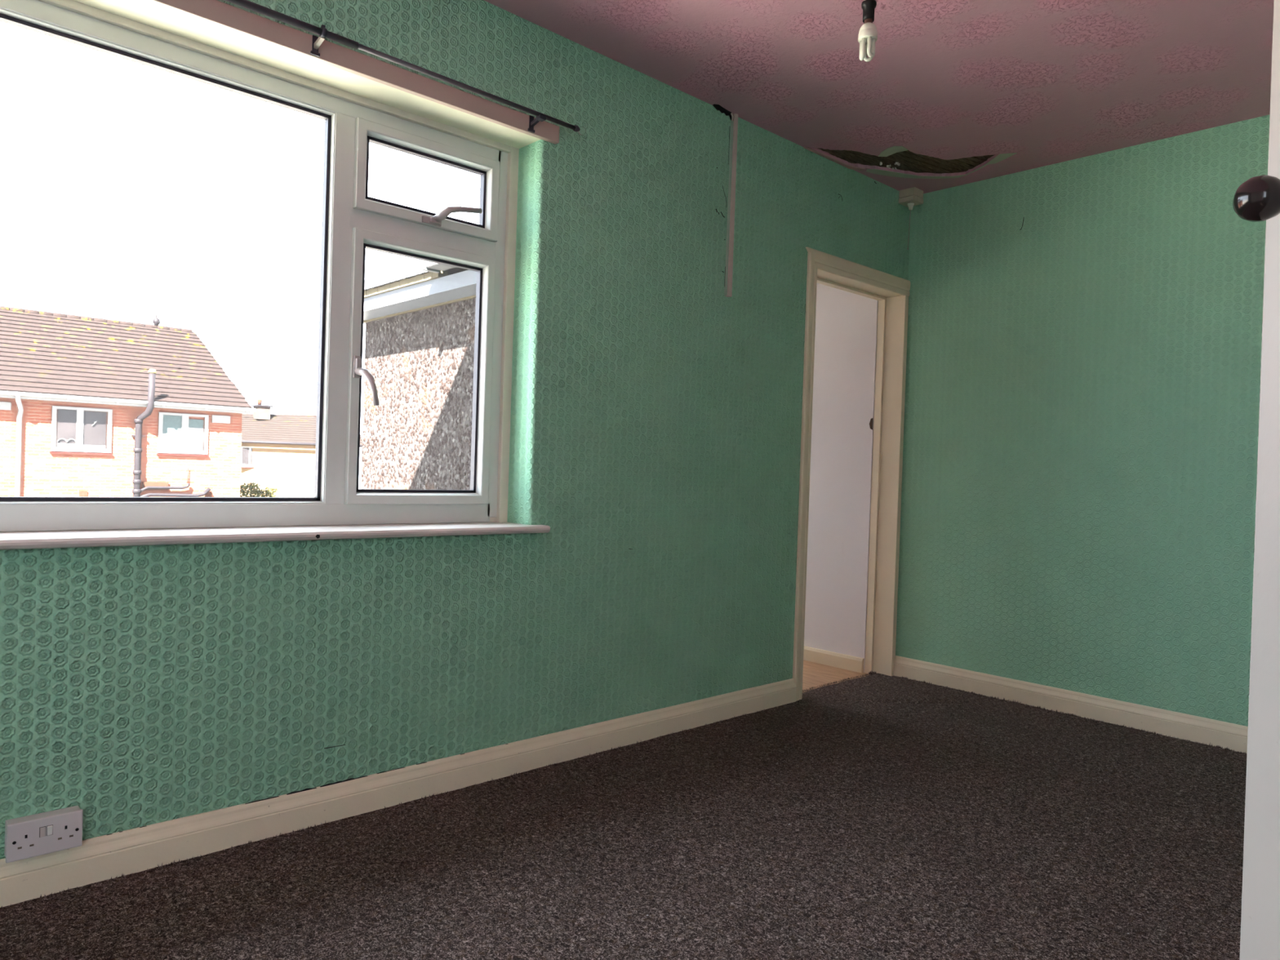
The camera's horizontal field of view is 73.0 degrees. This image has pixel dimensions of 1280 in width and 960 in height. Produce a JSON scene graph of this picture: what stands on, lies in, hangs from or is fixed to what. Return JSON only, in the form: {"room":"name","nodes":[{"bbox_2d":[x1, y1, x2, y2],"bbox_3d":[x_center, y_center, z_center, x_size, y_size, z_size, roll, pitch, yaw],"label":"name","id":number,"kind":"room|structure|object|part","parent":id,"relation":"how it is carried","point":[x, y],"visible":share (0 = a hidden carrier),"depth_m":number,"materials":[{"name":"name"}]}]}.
{"room":"damaged room","nodes":[
{"label":"damaged room","id":0,"kind":"room"},
{"bbox_2d":[0,0,910,858],"bbox_3d":[-0.792,-0.282,2.578,5.500,2.470,0.322,1,1,-43],"label":"wall","id":1,"kind":"structure","parent":0,"point":[655,417],"depth_m":2.85,"materials":[{"name":"paint"}]},
{"bbox_2d":[4,805,83,862],"bbox_3d":[-1.319,0.781,1.915,0.140,0.082,0.046,1,1,-43],"label":"wall socket","id":2,"kind":"object","parent":1,"relation":"attached to","point":[27,837],"visible":1,"depth_m":1.90,"materials":[{"name":"white plastic"}]},
{"bbox_2d":[40,826,45,837],"bbox_3d":[-1.309,0.771,1.897,0.010,0.021,0.006,1,1,-43],"label":"rocker switch","id":3,"kind":"object","parent":2,"relation":"attached to","point":[42,829],"depth_m":1.90,"materials":[{"name":"white plastic"}]},
{"bbox_2d":[46,825,53,835],"bbox_3d":[-1.299,0.771,1.906,0.010,0.021,0.007,1,1,-43],"label":"rocker switch","id":4,"kind":"object","parent":2,"relation":"attached to","point":[49,828],"depth_m":1.90,"materials":[{"name":"white plastic"}]},
{"bbox_2d":[0,0,550,550],"bbox_3d":[-1.374,-0.495,1.952,2.768,1.281,0.266,1,1,-43],"label":"window","id":5,"kind":"structure","parent":1,"relation":"in","point":[357,111],"depth_m":2.50,"materials":[{"name":"white plastic"}]},
{"bbox_3d":[-1.390,0.134,1.954,2.768,0.024,0.250,1,1,-43],"label":"sill","id":6,"kind":"part","parent":5,"relation":"part of","materials":[{"name":"paint"}]},
{"bbox_3d":[-0.822,-0.330,2.520,0.020,0.064,0.020,1,1,-43],"label":"handle","id":7,"kind":"part","parent":5,"relation":"part of","materials":[{"name":"grey metal"}]},
{"bbox_3d":[-0.792,-0.271,2.506,0.075,0.112,0.034,2,1,15],"label":"handle lever","id":8,"kind":"part","parent":5,"relation":"part of","materials":[{"name":"grey metal"}]},
{"bbox_2d":[352,116,499,241],"bbox_3d":[-0.636,-0.918,2.669,0.488,0.260,0.127,1,1,-43],"label":"sash","id":9,"kind":"object","parent":5,"relation":"attached to","point":[366,130],"depth_m":2.66,"materials":[{"name":"white plastic"}]},
{"bbox_2d":[144,0,559,144],"bbox_3d":[-1.290,-1.146,1.876,2.787,0.054,0.020,1,1,-43],"label":"batten","id":10,"kind":"object","parent":1,"relation":"attached to","point":[215,12],"visible":1,"depth_m":2.34,"materials":[{"name":"paint"}]},
{"bbox_2d":[0,678,796,907],"bbox_3d":[-0.998,0.884,2.234,4.568,0.109,0.021,1,1,-43],"label":"baseboard","id":11,"kind":"structure","parent":1,"relation":"attached to","point":[136,850],"depth_m":2.38,"materials":[{"name":"beige paint"}]},
{"bbox_2d":[225,0,586,135],"bbox_3d":[-1.237,-1.150,1.868,2.854,0.061,0.064,1,1,-43],"label":"pole","id":12,"kind":"object","parent":1,"relation":"attached to","point":[322,32],"visible":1,"depth_m":2.32,"materials":[{"name":"black metal"}]},
{"bbox_3d":[-0.834,-1.138,2.250,0.010,0.021,0.048,1,1,-43],"label":"bracket arm","id":13,"kind":"part","parent":12,"relation":"part of"},
{"bbox_2d":[319,24,327,38],"bbox_3d":[-0.817,-1.156,2.232,0.012,0.030,0.025,1,1,-43],"label":"bracket","id":14,"kind":"object","parent":12,"relation":"on","point":[322,30],"depth_m":2.23,"materials":[{"name":"black metal"}]},
{"bbox_3d":[-0.327,-1.127,2.720,0.010,0.021,0.048,1,1,-43],"label":"bracket arm","id":15,"kind":"part","parent":12,"relation":"part of"},
{"bbox_2d":[536,114,546,121],"bbox_3d":[-0.309,-1.130,2.704,0.024,0.012,0.022,1,1,-43],"label":"bracket","id":16,"kind":"object","parent":12,"relation":"on","point":[541,117],"depth_m":2.70,"materials":[{"name":"black metal"}]},
{"bbox_2d":[724,112,737,297],"bbox_3d":[0.356,-1.082,3.407,0.037,0.716,0.016,1,1,-43],"label":"cable trunking","id":17,"kind":"object","parent":1,"relation":"attached to","point":[734,123],"visible":1,"depth_m":3.40,"materials":[{"name":"plastic"}]},
{"bbox_2d":[792,246,911,701],"bbox_3d":[0.949,-0.012,4.109,0.851,1.988,0.172,1,1,-43],"label":"door frame","id":18,"kind":"structure","parent":1,"relation":"in","point":[891,292],"depth_m":4.33,"materials":[{"name":"paint"}]},
{"bbox_3d":[0.726,-0.009,3.796,0.062,1.965,0.016,1,1,-43],"label":"architrave","id":19,"kind":"part","parent":18,"relation":"part of","materials":[{"name":"paint"}]},
{"bbox_3d":[1.034,-0.963,4.040,0.851,0.080,0.016,1,1,-43],"label":"architrave","id":20,"kind":"part","parent":18,"relation":"part of","materials":[{"name":"paint"}]},
{"bbox_2d":[802,660,869,692],"bbox_3d":[-0.062,0.949,4.865,1.220,0.020,2.560,1,1,-43],"label":"floor","id":21,"kind":"structure","parent":0,"point":[815,674],"depth_m":4.35,"materials":[{"name":"brown wood"}]},
{"bbox_2d":[804,284,878,672],"bbox_3d":[0.428,-0.061,5.347,0.178,2.040,2.396,1,1,-43],"label":"wall","id":22,"kind":"structure","parent":0,"point":[846,322],"depth_m":4.54,"materials":[{"name":"white paint"}]},
{"bbox_2d":[803,645,864,673],"bbox_3d":[0.322,0.909,5.295,0.018,0.073,2.400,1,1,-43],"label":"baseboard","id":23,"kind":"structure","parent":22,"relation":"attached to","point":[855,664],"depth_m":4.53,"materials":[{"name":"paint"}]},
{"bbox_2d":[484,0,1274,193],"bbox_3d":[0.487,-1.420,1.353,5.672,0.032,3.717,1,1,-43],"label":"ceiling","id":24,"kind":"structure","parent":0,"point":[952,93],"depth_m":2.96,"materials":[{"name":"paint"}]},
{"bbox_2d":[857,0,877,62],"bbox_3d":[0.608,-1.266,2.299,0.090,0.304,0.090,1,1,-43],"label":"light bulb","id":25,"kind":"object","parent":24,"relation":"hanging from","point":[868,33],"depth_m":2.29,"materials":[{"name":"glass"}]},
{"bbox_3d":[0.610,-1.319,2.298,0.090,0.198,0.090,1,1,-43],"label":"pendant lampholder","id":26,"kind":"part","parent":25,"relation":"part of","materials":[{"name":"black plastic"}]},
{"bbox_2d":[898,186,923,249],"bbox_3d":[1.325,-1.274,4.246,0.088,0.288,0.088,1,1,-43],"label":"switch","id":27,"kind":"object","parent":24,"relation":"attached to","point":[909,197],"visible":1,"depth_m":4.22,"materials":[{"name":"plastic"}]},
{"bbox_3d":[1.320,-1.228,4.248,0.007,0.196,0.011,1,1,-43],"label":"cord","id":28,"kind":"part","parent":27,"relation":"part of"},
{"bbox_2d":[898,195,923,207],"bbox_3d":[1.328,-1.366,4.245,0.088,0.024,0.088,1,1,-43],"label":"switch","id":29,"kind":"object","parent":27,"relation":"attached to","point":[908,201],"depth_m":4.23,"materials":[{"name":"white plastic"}]},
{"bbox_2d":[895,114,1270,726],"bbox_3d":[2.500,-0.180,3.159,0.121,2.470,3.350,1,1,-43],"label":"wall","id":30,"kind":"structure","parent":0,"point":[1084,336],"depth_m":3.69,"materials":[{"name":"paint"}]},
{"bbox_2d":[893,655,1248,753],"bbox_3d":[2.410,0.988,3.127,0.020,0.106,3.350,1,1,-43],"label":"baseboard","id":31,"kind":"structure","parent":30,"relation":"attached to","point":[1193,728],"depth_m":3.68,"materials":[{"name":"beige paint"}]},
{"label":"outside","id":32,"kind":"structure","parent":0,"visible":0},
{"bbox_3d":[-32.360,2.024,55.286,140.000,0.100,119.700,1,1,-43],"label":"ground","id":33,"kind":"structure","parent":32,"visible":0},
{"bbox_2d":[0,306,256,497],"bbox_3d":[-18.833,-1.142,22.443,13.450,7.950,10.828,1,1,-43],"label":"brick house","id":34,"kind":"structure","parent":33,"relation":"on","point":[90,406],"depth_m":21.85,"materials":[{"name":"brick"}]},
{"bbox_3d":[-14.603,-1.692,19.647,0.530,0.180,0.040,1,1,-43],"label":"white panel","id":35,"kind":"part","parent":34,"relation":"part of","materials":[{"name":"white plastic"}]},
{"bbox_3d":[-13.623,-1.270,20.574,0.380,0.800,0.020,1,1,-43],"label":"pane","id":36,"kind":"part","parent":34,"relation":"part of","materials":[{"name":"white glass"}]},
{"bbox_3d":[-13.403,-0.638,20.785,1.270,0.045,0.070,1,1,-43],"label":"tile sill","id":37,"kind":"part","parent":34,"relation":"part of","materials":[{"name":"red tile"}]},
{"bbox_3d":[-13.206,-1.246,20.962,0.480,0.810,0.020,1,1,-43],"label":"pane","id":38,"kind":"part","parent":34,"relation":"part of","materials":[{"name":"white glass"}]},
{"bbox_2d":[152,314,159,325],"bbox_3d":[-14.630,-4.841,26.198,0.200,0.370,0.195,1,1,-43],"label":"roof vent","id":39,"kind":"object","parent":34,"relation":"attached to","point":[156,321],"depth_m":26.14,"materials":[{"name":"grey metal"}]},
{"bbox_3d":[-11.961,-1.414,22.109,0.460,0.460,0.020,1,1,-43],"label":"pane","id":40,"kind":"part","parent":34,"relation":"part of","materials":[{"name":"grey"}]},
{"bbox_3d":[-11.768,-0.642,22.301,1.210,0.045,0.070,1,1,-43],"label":"tile sill","id":41,"kind":"part","parent":34,"relation":"part of","materials":[{"name":"red tile"}]},
{"bbox_3d":[-11.541,-1.465,22.496,0.360,0.220,0.020,1,1,-43],"label":"pane","id":42,"kind":"part","parent":34,"relation":"part of","materials":[{"name":"grey"}]},
{"bbox_3d":[-11.086,-1.605,22.912,0.450,0.200,0.040,1,1,-43],"label":"white panel","id":43,"kind":"part","parent":34,"relation":"part of","materials":[{"name":"white plastic"}]},
{"bbox_2d":[240,482,277,497],"bbox_3d":[-14.121,1.389,31.453,1.596,2.981,1.486,1,1,-43],"label":"hedge","id":44,"kind":"object","parent":33,"relation":"on","point":[255,492],"visible":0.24,"depth_m":31.39,"materials":[{"name":"green plant"}]},
{"bbox_2d":[240,399,362,497],"bbox_3d":[-21.413,-1.082,49.957,9.163,6.970,8.264,2,1,-29],"label":"house","id":45,"kind":"structure","parent":33,"relation":"on","point":[277,451],"depth_m":47.57,"materials":[{"name":"white brick"}]},
{"bbox_3d":[-21.215,-1.273,46.552,0.350,0.850,0.020,1,1,-43],"label":"pane","id":46,"kind":"part","parent":45,"relation":"part of","materials":[{"name":"white glass"}]},
{"bbox_2d":[360,260,476,489],"bbox_3d":[-0.283,1.208,5.152,2.405,4.820,2.655,1,1,-43],"label":"neighbouring building","id":47,"kind":"structure","parent":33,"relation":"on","point":[419,319],"depth_m":4.79,"materials":[{"name":"grey concrete"}]},
{"bbox_2d":[364,270,448,297],"bbox_3d":[-1.450,-1.063,4.866,0.057,0.039,1.336,1,1,-43],"label":"gutter","id":48,"kind":"object","parent":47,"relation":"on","point":[414,279],"depth_m":4.63,"materials":[{"name":"white plastic"}]},
{"bbox_3d":[0.428,1.055,1.320,5.620,0.070,3.590,1,1,-43],"label":"floor","id":49,"kind":"structure","parent":0,"visible":0},
{"bbox_2d":[0,671,1247,959],"bbox_3d":[0.405,0.984,1.333,5.392,0.026,3.437,1,1,-43],"label":"carpet","id":50,"kind":"object","parent":49,"relation":"on","point":[874,815],"visible":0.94,"depth_m":2.20,"materials":[{"name":"grey carpet"}]},
{"bbox_2d":[1232,0,1279,959],"bbox_3d":[0.671,-0.005,0.675,0.092,1.989,0.577,2,1,-2],"label":"door","id":51,"kind":"structure","parent":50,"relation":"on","point":[1257,199],"depth_m":0.94,"materials":[{"name":"paint"}]},
{"bbox_3d":[0.661,-0.295,0.909,0.064,0.047,0.047,2,1,3],"label":"round knob","id":52,"kind":"part","parent":51,"relation":"part of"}
]}

